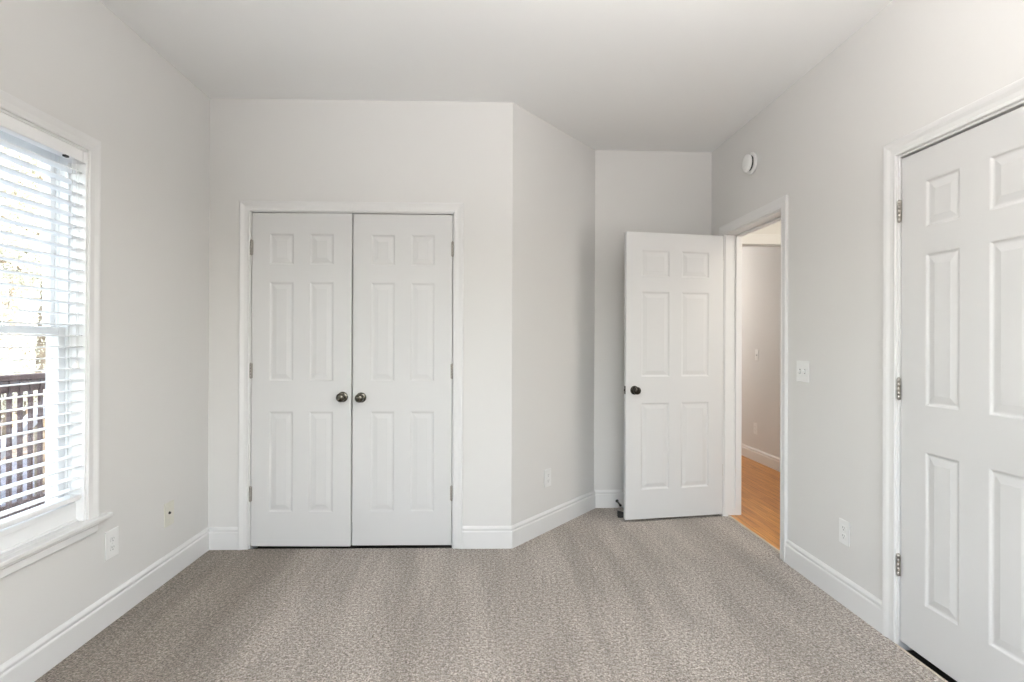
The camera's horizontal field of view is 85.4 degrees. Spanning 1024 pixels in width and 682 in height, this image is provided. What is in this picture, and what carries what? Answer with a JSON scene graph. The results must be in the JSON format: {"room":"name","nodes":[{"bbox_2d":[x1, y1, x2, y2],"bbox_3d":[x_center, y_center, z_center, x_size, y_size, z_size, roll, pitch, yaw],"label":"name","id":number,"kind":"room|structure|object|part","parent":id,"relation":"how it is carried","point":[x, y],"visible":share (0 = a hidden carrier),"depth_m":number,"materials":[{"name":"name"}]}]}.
{"room":"empty bedroom","nodes":[
{"label":"empty bedroom","id":0,"kind":"room"},
{"bbox_2d":[0,0,209,664],"bbox_3d":[-1.821,-0.035,1.239,0.160,3.094,4.850,0,0,-3],"label":"wall","id":1,"kind":"structure","parent":0,"point":[76,62],"depth_m":2.63,"materials":[{"name":"beige paint"}]},
{"bbox_2d":[0,89,112,578],"bbox_3d":[-1.835,-0.021,1.886,0.196,1.685,1.143,0,0,-3],"label":"window","id":2,"kind":"structure","parent":1,"relation":"in","point":[24,543],"depth_m":2.33,"materials":[{"name":"white paint"}]},
{"bbox_3d":[-1.905,-0.412,1.875,0.032,0.767,0.900,0,0,-3],"label":"sash","id":3,"kind":"part","parent":2,"relation":"part of","materials":[{"name":"white plastic"}]},
{"bbox_3d":[-1.866,0.338,1.876,0.032,0.794,0.900,0,0,-3],"label":"sash","id":4,"kind":"part","parent":2,"relation":"part of","materials":[{"name":"white plastic"}]},
{"bbox_2d":[0,112,85,529],"bbox_3d":[-1.800,-0.069,1.880,0.078,1.460,0.924,0,0,-3],"label":"window blind","id":5,"kind":"object","parent":2,"relation":"attached to","point":[10,125],"visible":1,"depth_m":2.13,"materials":[{"name":"white plastic"}]},
{"bbox_3d":[-1.810,0.651,1.878,0.052,0.020,0.910,0,0,-3],"label":"rail","id":6,"kind":"part","parent":5,"relation":"part of","materials":[{"name":"white plastic"}]},
{"bbox_3d":[-1.852,-0.054,2.266,0.002,1.405,0.002,0,0,-3],"label":"ladder cord","id":7,"kind":"part","parent":5,"relation":"part of","materials":[{"name":"white fabric"}]},
{"bbox_3d":[-1.800,-0.053,2.268,0.002,1.405,0.002,0,0,27],"label":"ladder cord","id":8,"kind":"part","parent":5,"relation":"part of","materials":[{"name":"white fabric"}]},
{"bbox_3d":[-1.790,-0.333,2.281,0.003,0.825,0.006,0,0,24],"label":"lift cord","id":9,"kind":"part","parent":5,"relation":"part of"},
{"bbox_3d":[-1.791,-0.333,2.291,0.004,0.825,0.006,0,0,-3],"label":"lift cord","id":10,"kind":"part","parent":5,"relation":"part of","materials":[{"name":"white fabric"}]},
{"bbox_3d":[-1.800,0.764,1.886,0.121,0.018,1.143,0,0,-3],"label":"sill","id":11,"kind":"part","parent":2,"relation":"part of","materials":[{"name":"white paint"}]},
{"bbox_2d":[105,526,118,560],"bbox_3d":[-1.802,0.911,2.501,0.008,0.127,0.088,0,0,-3],"label":"power outlet","id":12,"kind":"object","parent":1,"relation":"attached to","point":[111,536],"visible":1,"depth_m":2.49,"materials":[{"name":"white plastic"}]},
{"bbox_2d":[110,535,115,542],"bbox_3d":[-1.800,0.892,2.501,0.002,0.027,0.034,0,0,-3],"label":"receptacle","id":13,"kind":"object","parent":12,"relation":"attached to","point":[112,537],"depth_m":2.50,"materials":[{"name":"plastic"}]},
{"bbox_2d":[0,527,237,681],"bbox_3d":[-1.650,1.195,1.175,0.187,0.136,4.409,0,0,-3],"label":"baseboard","id":14,"kind":"structure","parent":1,"relation":"attached to","point":[41,656],"depth_m":2.45,"materials":[{"name":"white paint"}]},
{"bbox_2d":[164,500,173,527],"bbox_3d":[-1.821,0.919,2.953,0.014,0.127,0.088,0,0,-3],"label":"cable plate","id":15,"kind":"object","parent":1,"relation":"attached to","point":[168,507],"visible":1,"depth_m":2.94,"materials":[{"name":"beige plastic"}]},
{"bbox_2d":[256,545,451,548],"bbox_3d":[-0.992,1.373,3.755,1.710,0.035,0.800,0,0,-3],"label":"floor","id":16,"kind":"structure","parent":0,"point":[351,546],"depth_m":3.65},
{"bbox_2d":[208,98,512,526],"bbox_3d":[-1.003,-0.028,3.455,2.005,3.094,0.120,0,0,-1],"label":"wall","id":17,"kind":"structure","parent":0,"point":[261,149],"depth_m":3.40,"materials":[{"name":"beige paint"}]},
{"bbox_2d":[249,213,352,545],"bbox_3d":[-1.292,0.236,3.369,0.619,2.032,0.100,0,0,0],"label":"door","id":18,"kind":"structure","parent":17,"relation":"in","point":[301,365],"depth_m":3.38,"materials":[{"name":"white paint"}]},
{"bbox_3d":[-1.032,0.341,3.349,0.054,0.054,0.057,0,0,0],"label":"knob","id":19,"kind":"part","parent":18,"relation":"part of","materials":[{"name":"grey metal"}]},
{"bbox_2d":[238,201,463,549],"bbox_3d":[-0.980,0.225,3.446,1.358,2.148,0.138,0,0,-1],"label":"door frame","id":20,"kind":"structure","parent":17,"relation":"attached to","point":[246,208],"depth_m":3.38,"materials":[{"name":"white paint"}]},
{"bbox_2d":[352,214,453,544],"bbox_3d":[-0.666,0.238,3.394,0.619,2.032,0.100,0,0,-1],"label":"door","id":21,"kind":"structure","parent":17,"relation":"in","point":[402,488],"depth_m":3.41,"materials":[{"name":"white paint"}]},
{"bbox_3d":[-0.924,0.346,3.366,0.054,0.054,0.057,0,0,-1],"label":"knob","id":22,"kind":"part","parent":21,"relation":"part of","materials":[{"name":"grey metal"}]},
{"bbox_2d":[35,455,956,681],"bbox_3d":[0.448,1.322,3.999,4.690,0.109,10.050,0,0,-3],"label":"floor","id":23,"kind":"structure","parent":0,"point":[599,595],"depth_m":2.56,"materials":[{"name":"beige carpet"}]},
{"bbox_2d":[617,510,623,517],"bbox_3d":[0.833,1.255,4.028,0.130,0.044,0.036,0,0,-3],"label":"wedge","id":24,"kind":"object","parent":23,"relation":"on","point":[620,514],"visible":0.44,"depth_m":4.01,"materials":[{"name":"black rubber"}]},
{"bbox_2d":[728,515,779,552],"bbox_3d":[1.602,1.304,3.664,0.009,0.072,0.775,0,0,-3],"label":"threshold","id":25,"kind":"object","parent":23,"relation":"on","point":[731,517],"visible":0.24,"depth_m":3.64,"materials":[{"name":"wood"}]},
{"bbox_2d":[895,644,947,681],"bbox_3d":[1.634,1.306,1.991,0.010,0.062,0.700,0,0,-3],"label":"threshold","id":26,"kind":"object","parent":23,"relation":"on","point":[908,653],"visible":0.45,"depth_m":2.19,"materials":[{"name":"carpet"}]},
{"bbox_2d":[100,0,892,151],"bbox_3d":[0.395,-1.548,4.001,4.920,0.160,10.250,0,0,-3],"label":"ceiling","id":27,"kind":"structure","parent":0,"point":[623,75],"depth_m":2.82,"materials":[{"name":"paint"}]},
{"bbox_2d":[511,103,594,525],"bbox_3d":[0.306,-0.021,3.924,0.120,3.094,1.175,0,0,37],"label":"wall","id":28,"kind":"structure","parent":0,"point":[553,224],"depth_m":3.77,"materials":[{"name":"beige paint"}]},
{"bbox_2d":[462,490,623,548],"bbox_3d":[0.571,1.209,3.947,2.051,0.136,0.507,0,0,-25],"label":"baseboard","id":29,"kind":"structure","parent":28,"relation":"attached to","point":[473,537],"depth_m":3.61,"materials":[{"name":"white paint"}]},
{"bbox_2d":[545,468,550,487],"bbox_3d":[0.243,0.922,3.737,0.008,0.119,0.076,0,0,37],"label":"power outlet","id":30,"kind":"object","parent":28,"relation":"attached to","point":[547,471],"visible":1,"depth_m":3.73,"materials":[{"name":"white plastic"}]},
{"bbox_2d":[594,150,711,489],"bbox_3d":[1.117,-0.017,4.340,1.128,3.094,0.120,0,0,-3],"label":"wall","id":31,"kind":"structure","parent":0,"point":[636,191],"depth_m":4.27,"materials":[{"name":"beige paint"}]},
{"bbox_2d":[742,247,780,457],"bbox_3d":[2.707,-0.010,5.136,0.120,3.094,8.000,0,0,-3],"label":"wall","id":32,"kind":"structure","parent":0,"point":[761,266],"depth_m":5.80,"materials":[{"name":"beige paint"}]},
{"bbox_2d":[754,423,756,434],"bbox_3d":[2.601,0.936,5.930,0.008,0.119,0.076,0,0,-3],"label":"power outlet","id":33,"kind":"object","parent":32,"relation":"attached to","point":[755,424],"visible":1,"depth_m":5.92,"materials":[{"name":"white plastic"}]},
{"bbox_2d":[755,349,758,359],"bbox_3d":[2.600,0.148,5.906,0.017,0.115,0.071,0,0,-3],"label":"light switch","id":34,"kind":"object","parent":32,"relation":"attached to","point":[756,351],"visible":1,"depth_m":5.90,"materials":[{"name":"white plastic"}]},
{"bbox_2d":[741,444,779,471],"bbox_3d":[2.635,1.219,5.130,0.014,0.136,7.800,0,0,-3],"label":"baseboard","id":35,"kind":"structure","parent":32,"relation":"attached to","point":[768,460],"depth_m":5.78,"materials":[{"name":"white paint"}]},
{"bbox_2d":[749,221,780,233],"bbox_3d":[2.159,-1.163,4.736,1.022,0.694,0.050,0,0,-3],"label":"ceiling","id":36,"kind":"structure","parent":0,"point":[775,228],"depth_m":4.71,"materials":[{"name":"beige paint"}]},
{"bbox_2d":[742,234,780,246],"bbox_3d":[2.158,-0.856,4.726,1.022,0.096,0.068,0,0,-3],"label":"trim","id":37,"kind":"structure","parent":36,"relation":"attached to","point":[749,240],"depth_m":4.69,"materials":[{"name":"white paint"}]},
{"bbox_2d":[711,0,1023,599],"bbox_3d":[1.616,-0.016,4.032,0.120,3.094,10.100,0,0,-3],"label":"wall","id":38,"kind":"structure","parent":0,"point":[819,144],"depth_m":2.68,"materials":[{"name":"beige paint"}]},
{"bbox_2d":[624,231,723,519],"bbox_3d":[1.171,0.246,3.997,0.772,2.032,0.165,0,0,-11],"label":"door","id":39,"kind":"structure","parent":38,"relation":"in","point":[673,283],"depth_m":3.97,"materials":[{"name":"white paint"}]},
{"bbox_3d":[0.872,0.347,3.882,0.054,0.054,0.057,0,0,-11],"label":"knob","id":40,"kind":"part","parent":39,"relation":"part of","materials":[{"name":"brown metal"}]},
{"bbox_2d":[742,152,757,174],"bbox_3d":[1.554,-1.168,3.646,0.051,0.142,0.142,0,0,-3],"label":"smoke detector","id":41,"kind":"object","parent":38,"relation":"attached to","point":[749,163],"visible":1,"depth_m":3.61,"materials":[{"name":"white plastic"}]},
{"bbox_2d":[719,195,787,561],"bbox_3d":[1.633,0.233,3.668,0.155,2.154,0.917,0,0,-3],"label":"door frame","id":42,"kind":"structure","parent":38,"relation":"attached to","point":[732,232],"depth_m":4.05,"materials":[{"name":"white paint"}]},
{"bbox_3d":[1.701,0.221,3.671,0.018,2.118,0.905,0,0,-3],"label":"casing","id":43,"kind":"part","parent":42,"relation":"part of","materials":[{"name":"white paint"}]},
{"bbox_2d":[796,360,808,382],"bbox_3d":[1.593,0.167,3.052,0.018,0.117,0.118,0,0,-3],"label":"light switch","id":44,"kind":"object","parent":38,"relation":"attached to","point":[802,366],"visible":1,"depth_m":3.04,"materials":[{"name":"white plastic"}]},
{"bbox_2d":[785,539,881,633],"bbox_3d":[1.603,1.211,2.811,0.014,0.136,0.788,0,0,-3],"label":"baseboard","id":45,"kind":"structure","parent":38,"relation":"attached to","point":[859,601],"depth_m":2.73,"materials":[{"name":"white paint"}]},
{"bbox_2d":[839,518,849,546],"bbox_3d":[1.612,0.928,2.694,0.008,0.119,0.076,0,0,-3],"label":"power outlet","id":46,"kind":"object","parent":38,"relation":"attached to","point":[844,526],"visible":1,"depth_m":2.69,"materials":[{"name":"white plastic"}]},
{"bbox_2d":[882,77,1023,649],"bbox_3d":[1.704,0.238,1.996,0.138,2.178,0.858,0,0,-3],"label":"door frame","id":47,"kind":"structure","parent":38,"relation":"attached to","point":[1009,98],"depth_m":2.36,"materials":[{"name":"white paint"}]},
{"bbox_2d":[896,106,1023,681],"bbox_3d":[1.643,0.248,1.999,0.100,2.032,0.712,0,0,-3],"label":"door","id":48,"kind":"structure","parent":38,"relation":"in","point":[960,564],"depth_m":2.03,"materials":[{"name":"white paint"}]},
{"label":"outside","id":49,"kind":"structure","parent":0,"visible":0},
{"bbox_2d":[1,404,33,460],"bbox_3d":[-24.369,2.704,18.848,43.150,0.200,80.000,0,0,-3],"label":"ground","id":50,"kind":"structure","parent":49,"point":[14,452],"depth_m":13.52,"materials":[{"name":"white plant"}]},
{"bbox_2d":[0,147,42,449],"bbox_3d":[-12.244,-2.234,13.758,3.784,9.756,4.224,0,0,-30],"label":"tree","id":51,"kind":"object","parent":50,"relation":"on","point":[9,316],"visible":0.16,"depth_m":13.58,"materials":[{"name":"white plant"}]},
{"bbox_2d":[0,206,42,419],"bbox_3d":[-17.213,-3.117,18.869,3.929,11.508,4.613,0,0,-14],"label":"tree","id":52,"kind":"object","parent":50,"relation":"on","point":[32,219],"visible":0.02,"depth_m":19.34,"materials":[{"name":"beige plant"}]},
{"bbox_2d":[0,145,45,494],"bbox_3d":[-7.916,-1.038,9.159,4.370,7.391,4.096,0,0,21],"label":"tree","id":53,"kind":"object","parent":50,"relation":"on","point":[13,266],"visible":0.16,"depth_m":8.99,"materials":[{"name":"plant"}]},
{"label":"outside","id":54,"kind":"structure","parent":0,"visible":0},
{"bbox_3d":[-2.858,1.450,3.615,1.650,0.225,11.500,0,0,-3],"label":"deck","id":55,"kind":"object","parent":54,"visible":0},
{"bbox_2d":[0,372,45,519],"bbox_3d":[-3.591,0.790,3.831,0.090,1.090,10.000,0,0,-3],"label":"deck railing","id":56,"kind":"object","parent":55,"relation":"on","point":[31,377],"visible":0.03,"depth_m":4.05,"materials":[{"name":"wood"}]},
{"bbox_3d":[-3.593,1.216,3.830,0.038,0.088,10.000,0,0,-3],"label":"rail","id":57,"kind":"part","parent":56,"relation":"part of","materials":[{"name":"wood"}]},
{"bbox_3d":[-3.589,0.264,3.832,0.090,0.038,10.000,0,0,-3],"label":"rail","id":58,"kind":"part","parent":56,"relation":"part of","materials":[{"name":"brown wood"}]},
{"bbox_3d":[-3.589,0.326,3.832,0.038,0.087,10.000,0,0,-3],"label":"rail","id":59,"kind":"part","parent":56,"relation":"part of","materials":[{"name":"wood"}]},
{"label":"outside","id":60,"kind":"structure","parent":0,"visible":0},
{"bbox_2d":[1,457,34,506],"bbox_3d":[-7.335,2.628,8.654,6.600,0.070,26.000,0,0,-3],"label":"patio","id":61,"kind":"structure","parent":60,"point":[14,464],"depth_m":10.37,"materials":[{"name":"grey concrete"}]},
{"bbox_2d":[1,396,45,459],"bbox_3d":[-4.295,1.293,4.897,0.090,2.612,2.195,0,0,-3],"label":"stair handrail","id":62,"kind":"object","parent":61,"relation":"on","point":[14,429],"visible":0.02,"depth_m":4.83,"materials":[{"name":"wood"}]}
]}

